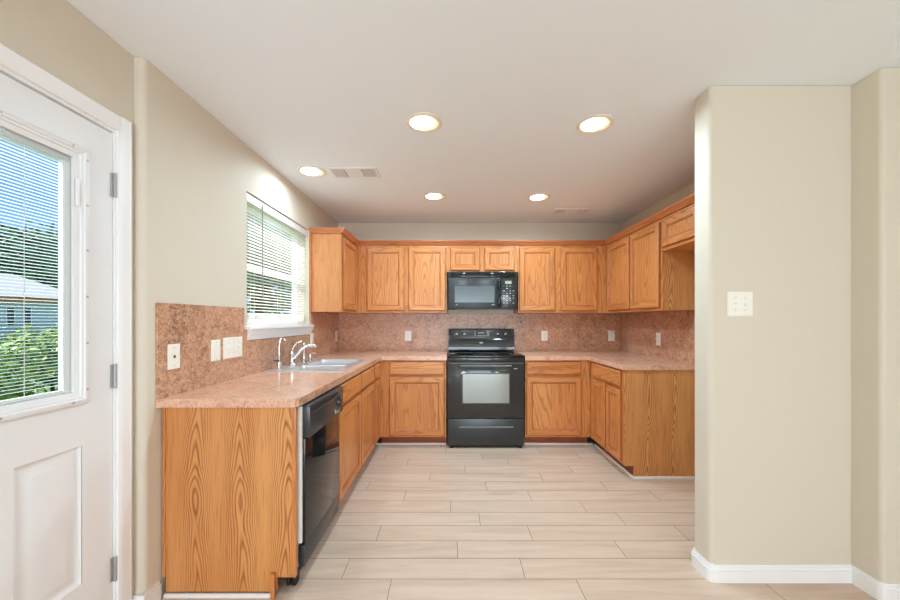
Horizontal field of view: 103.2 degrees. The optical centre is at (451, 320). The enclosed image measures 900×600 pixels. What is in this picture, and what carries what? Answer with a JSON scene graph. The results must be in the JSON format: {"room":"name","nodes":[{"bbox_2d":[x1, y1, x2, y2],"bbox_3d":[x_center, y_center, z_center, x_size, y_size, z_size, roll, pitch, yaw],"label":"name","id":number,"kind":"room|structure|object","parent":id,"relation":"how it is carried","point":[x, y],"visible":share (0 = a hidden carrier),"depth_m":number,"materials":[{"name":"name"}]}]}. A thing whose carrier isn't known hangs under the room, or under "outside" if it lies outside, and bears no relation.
{"room":"kitchen","nodes":[
{"label":"kitchen","id":0,"kind":"room"},
{"bbox_2d":[0,137,60,394],"bbox_3d":[-1.417,-0.170,0.994,0.012,0.809,0.588,0,0,0],"label":"blind","id":1,"kind":"object","parent":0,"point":[9,139],"depth_m":1.20,"materials":[{"name":"white plastic"}]},
{"bbox_2d":[0,0,337,595],"bbox_3d":[-1.422,0.064,-0.798,0.156,2.423,10.004,0,0,0],"label":"wall","id":2,"kind":"structure","parent":0,"point":[192,178],"depth_m":1.62,"materials":[{"name":"beige paint"}]},
{"bbox_2d":[0,43,130,599],"bbox_3d":[-1.434,0.215,0.991,0.132,2.120,1.077,0,0,0],"label":"door","id":3,"kind":"structure","parent":2,"relation":"in","point":[65,453],"depth_m":1.31,"materials":[{"name":"white wood"}]},
{"bbox_2d":[131,581,160,599],"bbox_3d":[-1.357,1.232,1.587,0.055,0.085,0.091,0,0,0],"label":"baseboard","id":4,"kind":"structure","parent":2,"relation":"attached to","point":[154,592],"depth_m":1.58,"materials":[{"name":"white wood"}]},
{"bbox_2d":[163,593,269,597],"bbox_3d":[-1.078,1.266,1.641,0.492,0.019,0.014,0,0,0],"label":"trim","id":5,"kind":"structure","parent":2,"relation":"attached to","point":[166,595],"depth_m":1.63,"materials":[{"name":"white"}]},
{"bbox_2d":[156,303,337,399],"bbox_3d":[-1.340,0.139,2.905,0.008,0.440,2.578,0,0,0],"label":"backsplash","id":6,"kind":"structure","parent":2,"relation":"attached to","point":[193,327],"depth_m":1.97,"materials":[{"name":"stone"}]},
{"bbox_2d":[167,344,179,369],"bbox_3d":[-1.332,0.173,1.710,0.006,0.120,0.074,0,0,0],"label":"phone jack plate","id":7,"kind":"object","parent":6,"relation":"attached to","point":[173,350],"visible":1,"depth_m":1.70,"materials":[{"name":"white plastic"}]},
{"bbox_2d":[211,339,219,361],"bbox_3d":[-1.331,0.169,2.013,0.008,0.120,0.078,0,0,0],"label":"switch plate","id":8,"kind":"object","parent":6,"relation":"attached to","point":[215,344],"visible":1,"depth_m":2.00,"materials":[{"name":"white plastic"}]},
{"bbox_2d":[223,337,241,359],"bbox_3d":[-1.327,0.165,2.172,0.016,0.126,0.188,0,0,0],"label":"switch plate","id":9,"kind":"object","parent":6,"relation":"attached to","point":[232,346],"visible":1,"depth_m":2.16,"materials":[{"name":"white plastic"}]},
{"bbox_2d":[310,333,313,343],"bbox_3d":[-1.331,0.187,3.395,0.008,0.130,0.074,0,0,0],"label":"outlet plate","id":10,"kind":"object","parent":6,"relation":"attached to","point":[311,334],"visible":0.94,"depth_m":3.40,"materials":[{"name":"white plastic"}]},
{"bbox_2d":[335,331,337,341],"bbox_3d":[-1.331,0.180,4.120,0.008,0.122,0.074,0,0,0],"label":"outlet plate","id":11,"kind":"object","parent":6,"relation":"attached to","point":[336,332],"visible":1,"depth_m":4.10,"materials":[{"name":"white plastic"}]},
{"bbox_2d":[244,203,313,339],"bbox_3d":[-1.391,-0.360,2.826,0.194,0.978,1.053,0,0,0],"label":"window","id":12,"kind":"structure","parent":2,"relation":"in","point":[254,331],"depth_m":2.85,"materials":[{"name":"white"}]},
{"bbox_2d":[247,193,307,324],"bbox_3d":[-1.371,-0.409,2.845,0.058,0.873,1.009,0,0,0],"label":"window blind","id":13,"kind":"object","parent":12,"relation":"attached to","point":[264,208],"visible":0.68,"depth_m":2.75,"materials":[{"name":"white plastic"}]},
{"bbox_2d":[309,233,356,312],"bbox_3d":[-1.184,-0.452,3.778,0.318,0.737,0.848,0,0,0],"label":"upper cabinet","id":14,"kind":"object","parent":2,"relation":"attached to","point":[332,257],"visible":0.99,"depth_m":3.38,"materials":[{"name":"brown wood"}]},
{"bbox_2d":[338,223,620,428],"bbox_3d":[0.400,0.064,4.264,3.800,2.423,0.120,0,0,0],"label":"wall","id":15,"kind":"structure","parent":0,"point":[361,231],"depth_m":4.20,"materials":[{"name":"beige paint"}]},
{"bbox_2d":[357,246,446,312],"bbox_3d":[-0.550,-0.452,4.040,0.987,0.737,0.321,0,0,0],"label":"upper cabinet","id":16,"kind":"object","parent":15,"relation":"attached to","point":[390,279],"visible":0.98,"depth_m":3.89,"materials":[{"name":"brown wood"}]},
{"bbox_2d":[338,314,620,350],"bbox_3d":[0.326,0.139,4.200,3.338,0.440,0.008,0,0,0],"label":"backsplash","id":17,"kind":"structure","parent":15,"relation":"attached to","point":[356,332],"depth_m":4.20,"materials":[{"name":"laminate"}]},
{"bbox_2d":[405,331,410,340],"bbox_3d":[-0.515,0.180,4.191,0.076,0.118,0.008,0,0,0],"label":"outlet plate","id":18,"kind":"object","parent":17,"relation":"attached to","point":[407,333],"visible":1,"depth_m":4.19,"materials":[{"name":"white plastic"}]},
{"bbox_2d":[541,331,547,340],"bbox_3d":[1.088,0.180,4.191,0.076,0.118,0.008,0,0,0],"label":"outlet plate","id":19,"kind":"object","parent":17,"relation":"attached to","point":[544,334],"visible":1,"depth_m":4.19,"materials":[{"name":"white plastic"}]},
{"bbox_2d":[608,331,614,340],"bbox_3d":[1.876,0.180,4.191,0.080,0.124,0.008,0,0,0],"label":"outlet plate","id":20,"kind":"object","parent":17,"relation":"attached to","point":[611,334],"visible":1,"depth_m":4.19,"materials":[{"name":"white plastic"}]},
{"bbox_2d":[447,246,517,275],"bbox_3d":[0.334,-0.674,4.040,0.777,0.292,0.321,0,0,0],"label":"upper cabinet","id":21,"kind":"object","parent":15,"relation":"attached to","point":[459,258],"visible":0.93,"depth_m":3.89,"materials":[{"name":"brown wood"}]},
{"bbox_2d":[448,272,516,309],"bbox_3d":[0.332,-0.322,3.990,0.743,0.406,0.401,0,0,0],"label":"microwave","id":22,"kind":"object","parent":21,"relation":"attached to","point":[466,290],"visible":1,"depth_m":3.83,"materials":[{"name":"black metal"}]},
{"bbox_2d":[513,246,605,312],"bbox_3d":[1.206,-0.452,4.040,0.964,0.737,0.321,0,0,0],"label":"upper cabinet","id":23,"kind":"object","parent":15,"relation":"attached to","point":[550,279],"visible":1,"depth_m":3.89,"materials":[{"name":"brown wood"}]},
{"bbox_2d":[66,0,899,222],"bbox_3d":[0.415,-1.288,-0.773,3.870,0.275,10.254,0,0,0],"label":"ceiling","id":24,"kind":"structure","parent":0,"point":[323,84],"depth_m":1.70,"materials":[{"name":"white paint"}]},
{"bbox_2d":[298,165,326,176],"bbox_3d":[-1.075,-1.140,2.743,0.208,0.020,0.208,0,0,0],"label":"recessed light","id":25,"kind":"object","parent":24,"relation":"in","point":[309,170],"visible":1,"depth_m":2.71,"materials":[{"name":"beige glass"}]},
{"bbox_2d":[327,167,380,177],"bbox_3d":[-0.754,-1.145,2.769,0.372,0.008,0.198,0,0,0],"label":"ceiling vent","id":26,"kind":"object","parent":24,"relation":"in","point":[337,172],"visible":1,"depth_m":2.75,"materials":[{"name":"white metal"}]},
{"bbox_2d":[406,112,441,132],"bbox_3d":[-0.160,-1.140,2.071,0.208,0.020,0.208,0,0,0],"label":"recessed light","id":27,"kind":"object","parent":24,"relation":"in","point":[425,122],"visible":1,"depth_m":2.05,"materials":[{"name":"beige glass"}]},
{"bbox_2d":[424,192,445,199],"bbox_3d":[-0.157,-1.140,3.294,0.208,0.020,0.208,0,0,0],"label":"recessed light","id":28,"kind":"object","parent":24,"relation":"in","point":[431,195],"visible":1,"depth_m":3.26,"materials":[{"name":"beige"}]},
{"bbox_2d":[528,193,550,200],"bbox_3d":[0.810,-1.140,3.320,0.208,0.020,0.208,0,0,0],"label":"recessed light","id":29,"kind":"object","parent":24,"relation":"in","point":[538,196],"visible":1,"depth_m":3.29,"materials":[{"name":"beige"}]},
{"bbox_2d":[550,208,591,213],"bbox_3d":[1.245,-1.145,3.746,0.386,0.008,0.188,0,0,0],"label":"ceiling vent","id":30,"kind":"object","parent":24,"relation":"in","point":[556,210],"visible":1,"depth_m":3.72,"materials":[{"name":"white metal"}]},
{"bbox_2d":[576,114,614,133],"bbox_3d":[0.837,-1.140,2.087,0.208,0.020,0.208,0,0,0],"label":"recessed light","id":31,"kind":"object","parent":24,"relation":"in","point":[596,123],"visible":1,"depth_m":2.06,"materials":[{"name":"beige glass"}]},
{"bbox_2d":[161,429,876,599],"bbox_3d":[0.415,1.325,-0.773,3.870,0.100,10.254,0,0,0],"label":"floor","id":32,"kind":"structure","parent":0,"point":[415,522],"depth_m":2.13,"materials":[{"name":"beige tile"}]},
{"bbox_2d":[162,407,296,598],"bbox_3d":[-1.029,0.837,1.648,0.614,0.873,0.036,0,0,0],"label":"end panel","id":33,"kind":"object","parent":32,"relation":"on","point":[229,475],"visible":0.88,"depth_m":1.65,"materials":[{"name":"brown wood"}]},
{"bbox_2d":[286,386,342,585],"bbox_3d":[-0.981,0.840,1.952,0.638,0.866,0.528,0,0,0],"label":"dishwasher","id":34,"kind":"object","parent":32,"relation":"on","point":[318,418],"visible":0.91,"depth_m":1.84,"materials":[{"name":"black metal"}]},
{"bbox_2d":[297,406,302,566],"bbox_3d":[-1.006,0.791,1.952,0.588,0.768,0.528,0,0,0],"label":"tub","id":35,"kind":"object","parent":34,"relation":"in","point":[299,409],"depth_m":1.69,"materials":[{"name":"white"}]},
{"bbox_2d":[337,365,373,502],"bbox_3d":[-1.023,0.837,2.750,0.634,0.873,1.052,0,0,0],"label":"base cabinet","id":36,"kind":"object","parent":32,"relation":"on","point":[356,420],"visible":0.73,"depth_m":2.64,"materials":[{"name":"brown wood"}]},
{"bbox_2d":[155,351,447,407],"bbox_3d":[-0.698,0.379,2.905,1.291,0.039,2.582,0,0,0],"label":"countertop","id":37,"kind":"structure","parent":36,"relation":"on","point":[262,389],"depth_m":1.91,"materials":[{"name":"stone"}]},
{"bbox_2d":[273,337,285,368],"bbox_3d":[-1.248,0.237,2.575,0.065,0.230,0.090,0,0,0],"label":"tap","id":38,"kind":"object","parent":37,"relation":"on","point":[281,338],"visible":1,"depth_m":2.59,"materials":[{"name":"silver metal"}]},
{"bbox_2d":[287,340,316,365],"bbox_3d":[-1.187,0.253,2.828,0.215,0.198,0.067,0,0,-22],"label":"kitchen faucet","id":39,"kind":"object","parent":37,"relation":"on","point":[292,355],"visible":1,"depth_m":2.80,"materials":[{"name":"silver metal"}]},
{"bbox_2d":[264,359,367,371],"bbox_3d":[-1.043,0.441,2.900,0.538,0.176,0.818,0,0,0],"label":"sink","id":40,"kind":"object","parent":37,"relation":"in","point":[317,365],"visible":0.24,"depth_m":2.83,"materials":[{"name":"silver metal"}]},
{"bbox_2d":[301,343,306,362],"bbox_3d":[-1.245,0.269,3.000,0.048,0.166,0.047,0,0,0],"label":"sprayer","id":41,"kind":"object","parent":40,"relation":"on","point":[303,344],"visible":0.85,"depth_m":2.99,"materials":[{"name":"silver metal"}]},
{"bbox_2d":[308,352,315,360],"bbox_3d":[-1.233,0.317,3.130,0.069,0.072,0.044,0,0,0],"label":"soap dispenser","id":42,"kind":"object","parent":40,"relation":"on","point":[310,354],"visible":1,"depth_m":3.12,"materials":[{"name":"silver metal"}]},
{"bbox_2d":[373,361,379,445],"bbox_3d":[-1.023,0.837,3.473,0.634,0.873,0.390,0,0,0],"label":"base cabinet","id":43,"kind":"object","parent":32,"relation":"on","point":[376,381],"visible":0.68,"depth_m":3.37,"materials":[{"name":"brown wood"}]},
{"bbox_2d":[376,443,445,444],"bbox_3d":[-0.431,1.266,3.663,0.742,0.019,0.014,0,0,0],"label":"trim","id":44,"kind":"structure","parent":32,"relation":"on","point":[376,443],"depth_m":3.66,"materials":[{"name":"white"}]},
{"bbox_2d":[380,360,446,442],"bbox_3d":[-0.392,0.837,3.884,0.667,0.873,0.621,0,0,0],"label":"base cabinet","id":45,"kind":"object","parent":32,"relation":"on","point":[413,393],"visible":0.98,"depth_m":3.58,"materials":[{"name":"brown wood"}]},
{"bbox_2d":[447,329,524,447],"bbox_3d":[0.340,0.683,3.845,0.770,1.181,0.650,0,0,0],"label":"electric range","id":46,"kind":"object","parent":32,"relation":"on","point":[486,374],"visible":1,"depth_m":3.55,"materials":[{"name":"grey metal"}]},
{"bbox_2d":[447,351,524,357],"bbox_3d":[0.340,0.359,3.826,0.770,0.020,0.547,0,0,0],"label":"cooktop","id":47,"kind":"object","parent":46,"relation":"in","point":[451,354],"depth_m":3.66,"materials":[{"name":"black glass"}]},
{"bbox_2d":[524,360,589,442],"bbox_3d":[1.066,0.837,3.884,0.656,0.873,0.621,0,0,0],"label":"base cabinet","id":48,"kind":"object","parent":32,"relation":"on","point":[556,392],"visible":0.91,"depth_m":3.58,"materials":[{"name":"brown wood"}]},
{"bbox_2d":[524,443,592,444],"bbox_3d":[1.094,1.266,3.663,0.704,0.019,0.014,0,0,0],"label":"trim","id":49,"kind":"structure","parent":32,"relation":"on","point":[524,443],"depth_m":3.66,"materials":[{"name":"white"}]},
{"bbox_2d":[594,443,634,478],"bbox_3d":[1.463,1.266,3.260,0.014,0.019,0.790,0,0,0],"label":"trim","id":50,"kind":"structure","parent":32,"relation":"on","point":[595,444],"depth_m":3.18,"materials":[{"name":"white wood"}]},
{"bbox_2d":[591,361,694,476],"bbox_3d":[1.683,0.837,3.273,0.616,0.873,0.790,0,0,0],"label":"base cabinet","id":51,"kind":"object","parent":32,"relation":"on","point":[644,420],"visible":0.92,"depth_m":2.88,"materials":[{"name":"brown wood"}]},
{"bbox_2d":[516,351,694,369],"bbox_3d":[1.359,0.379,3.529,1.254,0.039,1.334,0,0,0],"label":"countertop","id":52,"kind":"structure","parent":51,"relation":"on","point":[622,360],"depth_m":3.43,"materials":[{"name":"stone"}]},
{"bbox_2d":[621,181,694,313],"bbox_3d":[2.147,0.064,3.038,0.305,2.423,2.331,0,0,0],"label":"wall","id":53,"kind":"structure","parent":0,"point":[689,189],"depth_m":3.40,"materials":[{"name":"beige paint"}]},
{"bbox_2d":[607,219,694,312],"bbox_3d":[1.831,-0.452,3.382,0.324,0.737,1.032,0,0,0],"label":"upper cabinet","id":54,"kind":"object","parent":53,"relation":"attached to","point":[642,277],"visible":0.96,"depth_m":3.06,"materials":[{"name":"brown wood"}]},
{"bbox_2d":[309,193,694,244],"bbox_3d":[0.175,-0.845,2.932,3.033,0.048,1.940,0,0,0],"label":"crown molding","id":55,"kind":"structure","parent":54,"relation":"on","point":[690,199],"depth_m":3.86,"materials":[{"name":"brown wood"}]},
{"bbox_2d":[621,311,694,363],"bbox_3d":[1.991,0.139,3.527,0.008,0.440,1.334,0,0,0],"label":"backsplash","id":56,"kind":"structure","parent":53,"relation":"attached to","point":[676,328],"depth_m":3.38,"materials":[{"name":"laminate"}]},
{"bbox_2d":[656,332,660,345],"bbox_3d":[1.982,0.178,3.430,0.008,0.125,0.074,0,0,0],"label":"outlet plate","id":57,"kind":"object","parent":56,"relation":"attached to","point":[658,335],"visible":1,"depth_m":3.42,"materials":[{"name":"white plastic"}]},
{"bbox_2d":[635,476,694,478],"bbox_3d":[1.732,1.266,2.871,0.519,0.019,0.014,0,0,0],"label":"trim","id":58,"kind":"structure","parent":53,"relation":"attached to","point":[636,477],"depth_m":2.86,"materials":[{"name":"white"}]},
{"bbox_2d":[662,203,694,250],"bbox_3d":[1.829,-0.689,2.412,0.321,0.263,0.904,0,0,0],"label":"upper cabinet","id":59,"kind":"object","parent":53,"relation":"attached to","point":[678,228],"visible":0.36,"depth_m":2.65,"materials":[{"name":"brown wood"}]},
{"bbox_2d":[695,86,851,563],"bbox_3d":[1.782,0.064,1.808,1.036,2.423,0.127,0,0,0],"label":"wall partition","id":60,"kind":"structure","parent":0,"point":[773,164],"depth_m":1.75,"materials":[{"name":"beige paint"}]},
{"bbox_2d":[727,292,752,315],"bbox_3d":[1.407,-0.081,1.736,0.124,0.120,0.016,0,0,0],"label":"switch plate","id":61,"kind":"object","parent":60,"relation":"attached to","point":[738,303],"visible":1,"depth_m":1.74,"materials":[{"name":"white plastic"}]},
{"bbox_2d":[691,547,899,599],"bbox_3d":[1.721,1.233,1.715,0.981,0.084,0.154,0,0,12],"label":"baseboard","id":62,"kind":"structure","parent":60,"relation":"attached to","point":[714,573],"depth_m":1.73,"materials":[{"name":"white wood"}]},
{"bbox_2d":[852,67,899,582],"bbox_3d":[2.127,0.064,-2.028,0.346,2.423,7.544,0,0,0],"label":"wall","id":63,"kind":"structure","parent":0,"point":[875,98],"depth_m":1.64,"materials":[{"name":"beige paint"}]},
{"label":"outside","id":64,"kind":"structure","parent":0,"visible":0},
{"bbox_2d":[0,341,57,394],"bbox_3d":[-40.780,1.500,25.000,78.440,0.150,110.000,0,0,0],"label":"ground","id":65,"kind":"structure","parent":64,"point":[49,387],"depth_m":7.70,"materials":[{"name":"green plant"}]},
{"bbox_2d":[0,345,36,400],"bbox_3d":[-6.311,0.852,4.478,1.589,1.290,1.370,0,0,0],"label":"bush","id":66,"kind":"object","parent":65,"relation":"on","point":[19,394],"visible":0.68,"depth_m":4.68,"materials":[{"name":"green plant"}]},
{"bbox_2d":[0,273,57,341],"bbox_3d":[-34.312,-1.025,24.803,7.830,4.900,12.400,0,0,40],"label":"house","id":67,"kind":"structure","parent":65,"relation":"on","point":[48,318],"depth_m":25.12,"materials":[{"name":"grey"}]},
{"bbox_2d":[0,324,57,394],"bbox_3d":[-7.054,0.741,6.320,2.210,1.374,1.961,0,0,0],"label":"bush","id":68,"kind":"object","parent":65,"relation":"on","point":[53,339],"visible":0.33,"depth_m":5.87,"materials":[{"name":"green plant"}]},
{"bbox_2d":[0,222,57,288],"bbox_3d":[-46.483,-4.330,37.011,15.605,11.506,15.614,0,0,0],"label":"tree","id":69,"kind":"object","parent":65,"relation":"on","point":[4,226],"visible":0.41,"depth_m":35.60,"materials":[{"name":"green plant"}]},
{"bbox_2d":[7,220,57,262],"bbox_3d":[-59.726,-6.776,55.743,19.534,16.394,20.456,0,0,0],"label":"tree","id":70,"kind":"object","parent":65,"relation":"on","point":[48,232],"visible":0.03,"depth_m":50.60,"materials":[{"name":"green plant"}]},
{"bbox_2d":[247,212,291,318],"bbox_3d":[-4.476,-1.104,8.215,3.002,5.052,2.922,0,0,31],"label":"tree","id":71,"kind":"object","parent":65,"relation":"on","point":[267,306],"visible":0.13,"depth_m":8.07,"materials":[{"name":"green plant"}]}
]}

